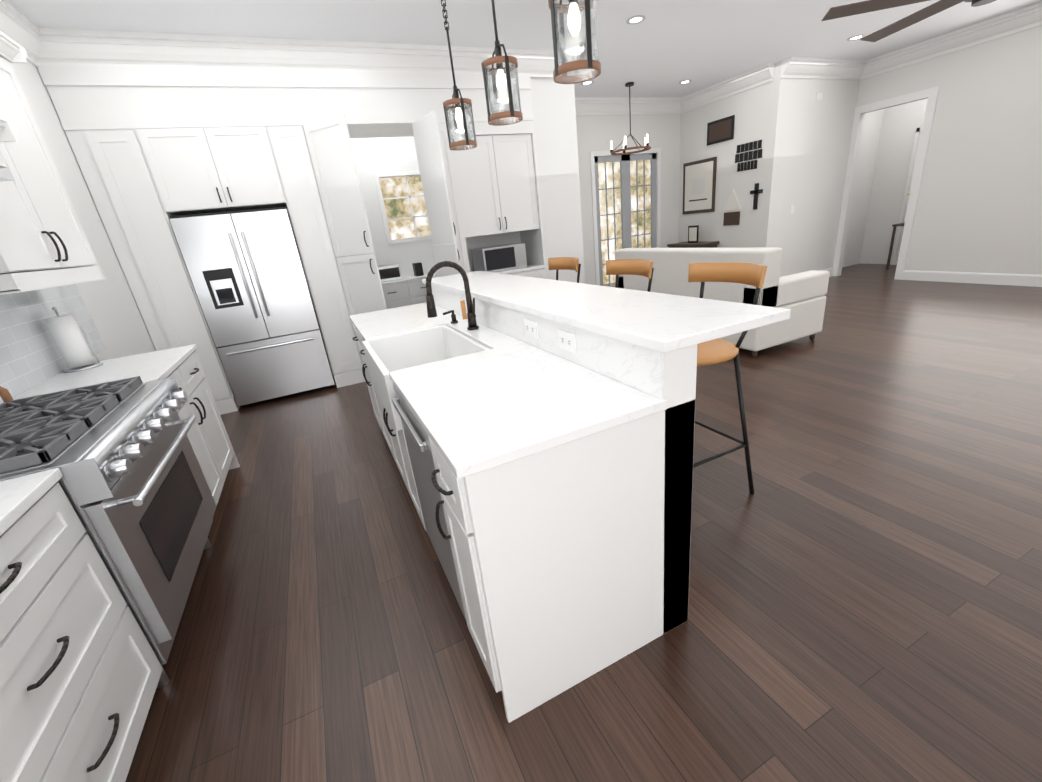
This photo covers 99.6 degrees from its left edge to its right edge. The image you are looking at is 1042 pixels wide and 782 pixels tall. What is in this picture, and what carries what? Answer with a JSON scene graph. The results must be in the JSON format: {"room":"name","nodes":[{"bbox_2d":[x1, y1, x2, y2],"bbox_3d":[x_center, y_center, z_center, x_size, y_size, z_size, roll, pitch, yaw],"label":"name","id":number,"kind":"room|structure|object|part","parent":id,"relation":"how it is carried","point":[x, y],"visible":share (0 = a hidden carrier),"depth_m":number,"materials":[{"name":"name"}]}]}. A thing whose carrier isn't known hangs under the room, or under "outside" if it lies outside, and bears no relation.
{"room":"kitchen","nodes":[
{"label":"kitchen","id":0,"kind":"room"},
{"bbox_2d":[11,60,155,387],"bbox_3d":[-2.031,-0.202,0.857,0.107,3.050,9.400,-15,22,-22],"label":"wall","id":1,"kind":"structure","parent":0,"point":[114,312],"depth_m":3.30,"materials":[{"name":"white paint"}]},
{"bbox_2d":[0,115,16,181],"bbox_3d":[-2.000,-1.214,1.017,0.542,1.280,0.930,-15,22,-22],"label":"range hood","id":2,"kind":"object","parent":1,"relation":"attached to","point":[8,129],"visible":1,"depth_m":1.62,"materials":[{"name":"silver metal"}]},
{"bbox_2d":[0,0,40,66],"bbox_3d":[-2.429,-1.785,1.107,0.135,0.200,4.850,-15,22,-22],"label":"crown molding","id":3,"kind":"structure","parent":1,"relation":"attached to","point":[19,27],"depth_m":2.91,"materials":[{"name":"white wood"}]},
{"bbox_2d":[0,31,105,294],"bbox_3d":[-2.445,-1.044,1.979,0.374,1.150,0.968,-15,22,-22],"label":"upper cabinet","id":4,"kind":"object","parent":1,"relation":"attached to","point":[44,242],"visible":1,"depth_m":2.13,"materials":[{"name":"white wood"}]},
{"bbox_2d":[0,284,105,397],"bbox_3d":[-2.089,0.032,1.311,0.008,0.475,3.900,-15,22,-22],"label":"backsplash","id":5,"kind":"structure","parent":1,"relation":"attached to","point":[31,355],"depth_m":2.35,"materials":[{"name":"tile"}]},
{"bbox_2d":[133,117,284,215],"bbox_3d":[-2.751,-2.020,4.040,0.930,0.670,0.640,-15,22,-22],"label":"upper cabinet","id":6,"kind":"object","parent":0,"relation":"attached to","point":[154,149],"depth_m":3.76,"materials":[{"name":"white wood"}]},
{"bbox_2d":[301,113,374,256],"bbox_3d":[-1.667,-1.843,4.055,0.331,1.135,0.389,-15,22,-22],"label":"upper cabinet","id":7,"kind":"object","parent":0,"relation":"attached to","point":[327,135],"depth_m":4.03,"materials":[{"name":"white wood"}]},
{"bbox_2d":[337,136,435,275],"bbox_3d":[-2.257,-2.014,5.682,4.130,3.050,0.100,-15,22,-22],"label":"wall","id":8,"kind":"structure","parent":0,"point":[372,156],"depth_m":5.68,"materials":[{"name":"white paint"}]},
{"bbox_2d":[374,170,430,243],"bbox_3d":[-1.460,-2.465,5.900,0.820,0.860,0.075,-15,22,-22],"label":"window","id":9,"kind":"structure","parent":8,"relation":"in","point":[381,198],"depth_m":5.83,"materials":[{"name":"white wood"}]},
{"bbox_2d":[426,261,478,329],"bbox_3d":[-0.363,-0.480,2.277,0.264,0.369,0.093,-15,22,-22],"label":"faucet","id":10,"kind":"object","parent":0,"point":[432,313],"visible":1,"depth_m":2.27,"materials":[{"name":"brown metal"}]},
{"bbox_2d":[6,0,1041,96],"bbox_3d":[2.962,-3.496,3.554,13.000,0.080,11.800,-15,22,-22],"label":"ceiling","id":11,"kind":"structure","parent":0,"point":[664,48],"depth_m":4.13,"materials":[{"name":"white paint"}]},
{"bbox_2d":[37,65,532,137],"bbox_3d":[-1.822,-2.747,4.278,4.012,0.410,0.620,-15,22,-22],"label":"wall","id":12,"kind":"structure","parent":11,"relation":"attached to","point":[378,104],"depth_m":3.81,"materials":[{"name":"white paint"}]},
{"bbox_3d":[-0.774,-1.488,4.559,0.133,2.345,0.487,-15,22,-22],"label":"pantry door","id":13,"kind":"part","parent":12,"relation":"part of","materials":[{"name":"white wood"}]},
{"bbox_2d":[441,0,476,149],"bbox_3d":[-0.426,-2.071,2.586,0.176,1.146,0.180,-15,22,-22],"label":"pendant light","id":14,"kind":"object","parent":11,"relation":"hanging from","point":[466,141],"visible":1,"depth_m":2.70,"materials":[{"name":"clear glass"}]},
{"bbox_2d":[481,0,522,125],"bbox_3d":[-0.140,-1.885,2.009,0.176,1.146,0.180,-15,22,-22],"label":"pendant light","id":15,"kind":"object","parent":11,"relation":"hanging from","point":[508,112],"visible":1,"depth_m":2.12,"materials":[{"name":"clear glass"}]},
{"bbox_2d":[548,0,600,83],"bbox_3d":[0.146,-1.699,1.433,0.176,1.146,0.180,-15,22,-22],"label":"pendant light","id":16,"kind":"object","parent":11,"relation":"hanging from","point":[580,63],"visible":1,"depth_m":1.56,"materials":[{"name":"clear glass"}]},
{"bbox_2d":[581,81,593,84],"bbox_3d":[0.876,-4.069,5.820,0.170,0.007,0.170,-15,22,-22],"label":"recessed light","id":17,"kind":"object","parent":11,"relation":"in","point":[587,83],"visible":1,"depth_m":5.82,"materials":[{"name":"white plastic"}]},
{"bbox_2d":[610,82,650,154],"bbox_3d":[1.543,-3.850,6.222,0.573,0.843,0.560,-15,22,-22],"label":"chandelier","id":18,"kind":"object","parent":11,"relation":"hanging from","point":[646,147],"visible":1,"depth_m":6.20,"materials":[{"name":"black metal"}]},
{"bbox_2d":[626,15,644,23],"bbox_3d":[1.059,-3.420,4.062,0.170,0.007,0.170,-15,22,-22],"label":"recessed light","id":19,"kind":"object","parent":11,"relation":"in","point":[636,19],"visible":0.96,"depth_m":4.06,"materials":[{"name":"white"}]},
{"bbox_2d":[679,80,690,83],"bbox_3d":[2.355,-4.432,6.321,0.170,0.007,0.170,-15,22,-22],"label":"recessed light","id":20,"kind":"object","parent":11,"relation":"in","point":[684,81],"visible":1,"depth_m":6.32,"materials":[{"name":"white plastic"}]},
{"bbox_2d":[847,35,864,40],"bbox_3d":[4.010,-4.226,5.274,0.170,0.007,0.170,-15,22,-22],"label":"recessed light","id":21,"kind":"object","parent":11,"relation":"in","point":[857,37],"visible":1,"depth_m":5.27,"materials":[{"name":"white plastic"}]},
{"bbox_2d":[822,0,995,41],"bbox_3d":[3.110,-2.873,2.836,1.769,0.599,1.850,-15,22,-22],"label":"fan","id":22,"kind":"object","parent":11,"relation":"hanging from","point":[877,5],"visible":1,"depth_m":3.12,"materials":[{"name":"brown wood"}]},
{"bbox_2d":[530,77,584,283],"bbox_3d":[0.132,-2.403,5.971,0.560,3.050,1.630,-15,22,-22],"label":"wall","id":23,"kind":"structure","parent":0,"point":[554,120],"depth_m":5.13,"materials":[{"name":"white paint"}]},
{"bbox_2d":[37,27,553,77],"bbox_3d":[-1.556,-3.061,4.189,4.577,0.200,0.685,-15,22,-22],"label":"crown molding","id":24,"kind":"structure","parent":23,"relation":"attached to","point":[78,47],"depth_m":3.64,"materials":[{"name":"white wood"}]},
{"bbox_2d":[433,121,540,240],"bbox_3d":[-0.383,-2.410,5.108,0.945,1.115,0.570,-15,22,-22],"label":"upper cabinet","id":25,"kind":"object","parent":23,"relation":"attached to","point":[489,189],"depth_m":4.83,"materials":[{"name":"white wood"}]},
{"bbox_2d":[125,263,1041,781],"bbox_3d":[3.300,-0.598,4.658,13.000,0.060,11.800,-15,22,-22],"label":"floor","id":26,"kind":"structure","parent":0,"point":[865,589],"depth_m":1.72,"materials":[{"name":"brown wood"}]},
{"bbox_2d":[0,482,162,781],"bbox_3d":[-1.394,0.842,0.984,0.607,0.884,0.763,-15,22,-22],"label":"base cabinet","id":27,"kind":"object","parent":26,"relation":"on","point":[81,668],"depth_m":1.13,"materials":[{"name":"white wood"}]},
{"bbox_2d":[0,344,196,535],"bbox_3d":[-1.678,0.257,1.309,0.622,0.030,3.420,-15,22,-22],"label":"countertop","id":28,"kind":"structure","parent":27,"relation":"on","point":[20,496],"depth_m":2.21,"materials":[{"name":"white stone"}]},
{"bbox_2d":[0,386,12,401],"bbox_3d":[-2.274,0.007,1.920,0.054,0.130,0.053,-15,22,-22],"label":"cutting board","id":29,"kind":"object","parent":28,"relation":"on","point":[5,395],"visible":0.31,"depth_m":1.92,"materials":[{"name":"brown wood"}]},
{"bbox_2d":[45,307,102,372],"bbox_3d":[-2.549,-0.298,2.487,0.168,0.356,0.170,-15,22,-22],"label":"paper towel holder","id":30,"kind":"object","parent":28,"relation":"on","point":[71,342],"visible":0.96,"depth_m":2.47,"materials":[{"name":"silver metal"}]},
{"bbox_2d":[0,376,216,688],"bbox_3d":[-1.710,0.531,1.730,0.733,1.000,0.955,-15,22,-22],"label":"range","id":31,"kind":"object","parent":26,"relation":"on","point":[121,456],"visible":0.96,"depth_m":1.57,"materials":[{"name":"silver metal"}]},
{"bbox_2d":[61,117,239,414],"bbox_3d":[-3.266,-1.002,4.110,0.442,2.500,0.645,-15,22,-22],"label":"tall cabinet","id":32,"kind":"object","parent":26,"relation":"on","point":[109,152],"depth_m":3.70,"materials":[{"name":"white wood"}]},
{"bbox_2d":[167,351,239,512],"bbox_3d":[-2.167,0.339,2.540,0.607,0.884,0.926,-15,22,-22],"label":"base cabinet","id":33,"kind":"object","parent":26,"relation":"on","point":[208,437],"depth_m":2.67,"materials":[{"name":"white wood"}]},
{"bbox_2d":[169,207,334,406],"bbox_3d":[-2.592,-0.830,4.443,0.904,1.800,0.722,-15,22,-22],"label":"fridge","id":34,"kind":"object","parent":26,"relation":"on","point":[247,274],"visible":1,"depth_m":4.14,"materials":[{"name":"silver metal"}]},
{"bbox_2d":[261,117,364,387],"bbox_3d":[-2.091,-1.322,4.590,0.317,2.500,0.645,-15,22,-22],"label":"panel","id":35,"kind":"object","parent":26,"relation":"on","point":[286,140],"depth_m":4.24,"materials":[{"name":"white wood"}]},
{"bbox_2d":[333,253,386,372],"bbox_3d":[-1.534,-0.702,4.489,0.331,1.300,0.389,-15,22,-22],"label":"base cabinet","id":36,"kind":"object","parent":26,"relation":"on","point":[361,284],"depth_m":4.35,"materials":[{"name":"white wood"}]},
{"bbox_3d":[-1.602,-1.280,4.269,0.331,2.345,0.389,-15,22,-22],"label":"pantry door","id":37,"kind":"part","parent":36,"relation":"part of","materials":[{"name":"white wood"}]},
{"bbox_2d":[381,271,437,308],"bbox_3d":[-1.505,-1.050,5.936,1.695,0.915,0.630,-15,22,-22],"label":"base cabinet","id":38,"kind":"object","parent":26,"relation":"on","point":[407,290],"depth_m":5.58,"materials":[{"name":"white wood"}]},
{"bbox_2d":[378,262,423,281],"bbox_3d":[-1.588,-1.562,5.750,0.600,0.183,0.245,-15,22,-22],"label":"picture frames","id":39,"kind":"object","parent":38,"relation":"on","point":[391,272],"visible":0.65,"depth_m":5.62,"materials":[{"name":"silver metal"}]},
{"bbox_2d":[392,384,465,619],"bbox_3d":[-0.096,0.380,1.814,0.622,0.872,0.596,-15,22,-22],"label":"dishwasher","id":40,"kind":"object","parent":26,"relation":"on","point":[419,451],"visible":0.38,"depth_m":1.63,"materials":[{"name":"silver metal"}]},
{"bbox_2d":[517,265,546,278],"bbox_3d":[-0.031,-1.105,5.675,0.535,0.883,0.620,-15,22,-22],"label":"base cabinet","id":41,"kind":"object","parent":26,"relation":"on","point":[537,273],"depth_m":5.32,"materials":[{"name":"white wood"}]},
{"bbox_2d":[457,265,540,273],"bbox_3d":[-0.269,-1.484,5.446,0.945,0.030,0.600,-15,22,-22],"label":"countertop","id":42,"kind":"structure","parent":41,"relation":"on","point":[528,266],"depth_m":5.28,"materials":[{"name":"white stone"}]},
{"bbox_2d":[471,243,526,271],"bbox_3d":[-0.267,-1.632,5.402,0.550,0.273,0.395,-15,22,-22],"label":"microwave","id":43,"kind":"object","parent":42,"relation":"on","point":[499,258],"visible":0.92,"depth_m":5.24,"materials":[{"name":"silver metal"}]},
{"bbox_2d":[349,283,757,722],"bbox_3d":[-0.251,0.051,2.459,1.006,1.060,2.628,-15,22,-22],"label":"kitchen island","id":44,"kind":"object","parent":26,"relation":"on","point":[563,486],"depth_m":1.32,"materials":[{"name":"white wood"}]},
{"bbox_2d":[443,310,457,323],"bbox_3d":[-0.415,-0.434,2.586,0.082,0.077,0.044,-15,22,-22],"label":"soap dispenser","id":45,"kind":"object","parent":44,"relation":"on","point":[453,317],"visible":1,"depth_m":2.58,"materials":[{"name":"brown metal"}]},
{"bbox_2d":[524,318,538,338],"bbox_3d":[0.042,-0.269,1.901,0.008,0.072,0.116,-15,22,-22],"label":"electrical outlet","id":46,"kind":"object","parent":44,"relation":"attached to","point":[531,329],"visible":1,"depth_m":1.89,"materials":[{"name":"white plastic"}]},
{"bbox_2d":[453,399,668,482],"bbox_3d":[-0.062,-0.012,1.522,0.625,0.030,0.914,-15,22,-22],"label":"island countertop","id":47,"kind":"structure","parent":44,"relation":"on","point":[530,449],"depth_m":1.11,"materials":[{"name":"white stone"}]},
{"bbox_2d":[362,325,488,430],"bbox_3d":[-0.492,-0.112,2.256,0.483,0.252,0.770,-15,22,-22],"label":"sink","id":48,"kind":"object","parent":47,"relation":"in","point":[385,356],"visible":0.33,"depth_m":2.51,"materials":[{"name":"white ceramic"}]},
{"bbox_2d":[558,329,575,353],"bbox_3d":[0.170,-0.186,1.643,0.008,0.072,0.116,-15,22,-22],"label":"electrical outlet","id":49,"kind":"object","parent":44,"relation":"attached to","point":[567,341],"visible":1,"depth_m":1.64,"materials":[{"name":"white plastic"}]},
{"bbox_2d":[422,271,790,354],"bbox_3d":[0.019,-0.548,2.404,0.490,0.030,2.700,-15,22,-22],"label":"island countertop","id":50,"kind":"structure","parent":44,"relation":"on","point":[671,323],"depth_m":1.56,"materials":[{"name":"white stone"}]},
{"bbox_2d":[548,257,580,282],"bbox_3d":[0.231,-0.423,3.445,0.486,1.142,0.451,-15,22,-22],"label":"stool","id":51,"kind":"object","parent":26,"relation":"on","point":[563,263],"visible":0.23,"depth_m":3.40,"materials":[{"name":"orange leather"}]},
{"bbox_2d":[606,259,653,291],"bbox_3d":[0.560,-0.209,2.783,0.486,1.142,0.451,-15,22,-22],"label":"stool","id":52,"kind":"object","parent":26,"relation":"on","point":[641,267],"visible":0.27,"depth_m":2.72,"materials":[{"name":"orange leather"}]},
{"bbox_2d":[667,241,718,247],"bbox_3d":[3.011,-2.204,7.774,0.395,0.780,0.800,-15,22,-22],"label":"console table","id":53,"kind":"object","parent":26,"relation":"on","point":[709,244],"visible":0.19,"depth_m":7.43,"materials":[{"name":"brown wood"}]},
{"bbox_2d":[688,225,698,242],"bbox_3d":[3.006,-2.711,7.608,0.108,0.280,0.220,-15,22,-22],"label":"photo frame","id":54,"kind":"object","parent":53,"relation":"on","point":[693,232],"visible":1,"depth_m":7.58,"materials":[{"name":"black metal"}]},
{"bbox_2d":[615,247,829,357],"bbox_3d":[2.097,-1.143,4.988,0.950,0.980,2.100,-15,22,-22],"label":"sofa","id":55,"kind":"object","parent":26,"relation":"on","point":[801,296],"visible":0.67,"depth_m":4.19,"materials":[{"name":"white fabric"}]},
{"bbox_2d":[688,262,766,516],"bbox_3d":[0.860,-0.014,2.180,0.486,1.142,0.451,-15,22,-22],"label":"stool","id":56,"kind":"object","parent":26,"relation":"on","point":[715,351],"visible":0.48,"depth_m":2.09,"materials":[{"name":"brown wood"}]},
{"bbox_2d":[886,222,904,269],"bbox_3d":[6.439,-2.415,7.352,0.360,0.730,0.360,-15,22,-22],"label":"table","id":57,"kind":"object","parent":26,"relation":"on","point":[891,244],"visible":0.31,"depth_m":7.41,"materials":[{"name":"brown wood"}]},
{"bbox_2d":[576,114,680,284],"bbox_3d":[1.468,-3.108,7.412,3.240,3.050,0.100,-15,22,-22],"label":"wall","id":58,"kind":"structure","parent":0,"point":[601,132],"depth_m":7.32,"materials":[{"name":"white paint"}]},
{"bbox_2d":[590,148,660,286],"bbox_3d":[1.840,-2.863,7.644,1.420,2.350,0.075,-15,22,-22],"label":"doors","id":59,"kind":"structure","parent":58,"relation":"in","point":[601,157],"depth_m":7.50,"materials":[{"name":"white"}]},
{"bbox_2d":[575,97,682,114],"bbox_3d":[1.473,-3.062,7.292,3.140,3.050,0.135,-15,22,-22],"label":"crown molding","id":60,"kind":"structure","parent":58,"relation":"attached to","point":[583,105],"depth_m":6.92,"materials":[{"name":"white wood"}]},
{"bbox_2d":[679,60,786,247],"bbox_3d":[3.261,-3.241,7.214,0.100,3.050,1.900,-15,22,-22],"label":"wall","id":61,"kind":"structure","parent":0,"point":[758,111],"depth_m":6.75,"materials":[{"name":"white paint"}]},
{"bbox_2d":[682,157,716,213],"bbox_3d":[3.018,-3.462,7.487,0.025,0.820,0.700,-15,22,-22],"label":"picture","id":62,"kind":"object","parent":61,"relation":"attached to","point":[706,168],"depth_m":7.45,"materials":[{"name":"white paper"}]},
{"bbox_3d":[3.006,-3.473,7.477,0.002,0.250,0.300,-15,22,-22],"label":"big art picture","id":63,"kind":"part","parent":62,"relation":"part of"},
{"bbox_2d":[707,115,734,145],"bbox_3d":[3.107,-4.057,6.874,0.023,0.320,0.500,-15,22,-22],"label":"picture","id":64,"kind":"object","parent":61,"relation":"attached to","point":[720,130],"visible":0.93,"depth_m":6.85,"materials":[{"name":"black metal"}]},
{"bbox_2d":[679,63,774,113],"bbox_3d":[3.188,-3.192,7.107,0.135,3.050,1.550,-15,22,-22],"label":"crown molding","id":65,"kind":"structure","parent":61,"relation":"attached to","point":[763,74],"depth_m":6.49,"materials":[{"name":"white wood"}]},
{"bbox_2d":[723,190,740,225],"bbox_3d":[3.364,-2.921,7.020,0.012,0.530,0.340,-15,22,-22],"label":"sign","id":66,"kind":"object","parent":61,"relation":"attached to","point":[732,218],"visible":1,"depth_m":7.02,"materials":[{"name":"brown wood"}]},
{"bbox_2d":[735,140,761,171],"bbox_3d":[3.389,-3.498,6.573,0.012,0.366,0.470,-15,22,-22],"label":"picture","id":67,"kind":"object","parent":61,"relation":"attached to","point":[752,154],"visible":1,"depth_m":6.56,"materials":[{"name":"black metal"}]},
{"bbox_2d":[750,183,762,209],"bbox_3d":[3.526,-2.919,6.613,0.020,0.360,0.200,-15,22,-22],"label":"cross","id":68,"kind":"object","parent":61,"relation":"attached to","point":[755,191],"visible":0.89,"depth_m":6.60,"materials":[{"name":"black metal"}]},
{"bbox_2d":[771,78,859,276],"bbox_3d":[4.431,-3.205,6.761,1.610,3.050,0.100,-15,22,-22],"label":"wall","id":69,"kind":"structure","parent":0,"point":[798,129],"depth_m":6.66,"materials":[{"name":"white paint"}]},
{"bbox_2d":[790,205,793,213],"bbox_3d":[4.112,-2.756,6.683,0.080,0.120,0.010,-15,22,-22],"label":"switch plate","id":70,"kind":"object","parent":69,"relation":"attached to","point":[791,209],"visible":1,"depth_m":6.68,"materials":[{"name":"white plastic"}]},
{"bbox_2d":[816,93,822,99],"bbox_3d":[4.258,-4.204,6.287,0.120,0.080,0.010,-15,22,-22],"label":"switch plate","id":71,"kind":"object","parent":69,"relation":"attached to","point":[818,96],"visible":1,"depth_m":6.28,"materials":[{"name":"white plastic"}]},
{"bbox_2d":[780,57,866,276],"bbox_3d":[4.356,-3.138,6.609,1.570,3.050,0.135,-15,22,-22],"label":"crown molding","id":72,"kind":"structure","parent":69,"relation":"attached to","point":[791,67],"depth_m":6.09,"materials":[{"name":"white wood"}]},
{"bbox_2d":[838,25,1041,275],"bbox_3d":[6.866,-2.330,3.720,0.100,3.050,7.900,-15,22,-22],"label":"wall","id":73,"kind":"structure","parent":0,"point":[979,206],"depth_m":5.80,"materials":[{"name":"white paint"}]},
{"bbox_2d":[833,86,939,279],"bbox_3d":[5.412,-2.992,6.678,0.015,2.500,1.040,-15,22,-22],"label":"trim","id":74,"kind":"structure","parent":73,"relation":"attached to","point":[917,164],"depth_m":6.38,"materials":[{"name":"white wood"}]},
{"bbox_2d":[863,2,1041,286],"bbox_3d":[6.782,-2.287,3.634,0.135,3.050,7.800,-15,22,-22],"label":"crown molding","id":75,"kind":"structure","parent":73,"relation":"attached to","point":[1022,19],"depth_m":5.64,"materials":[{"name":"white wood"}]},
{"label":"outside","id":76,"kind":"structure","parent":0,"visible":0},
{"bbox_2d":[379,160,650,283],"bbox_3d":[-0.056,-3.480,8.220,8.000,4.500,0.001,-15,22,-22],"label":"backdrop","id":77,"kind":"structure","parent":76,"point":[400,205],"depth_m":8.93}
]}

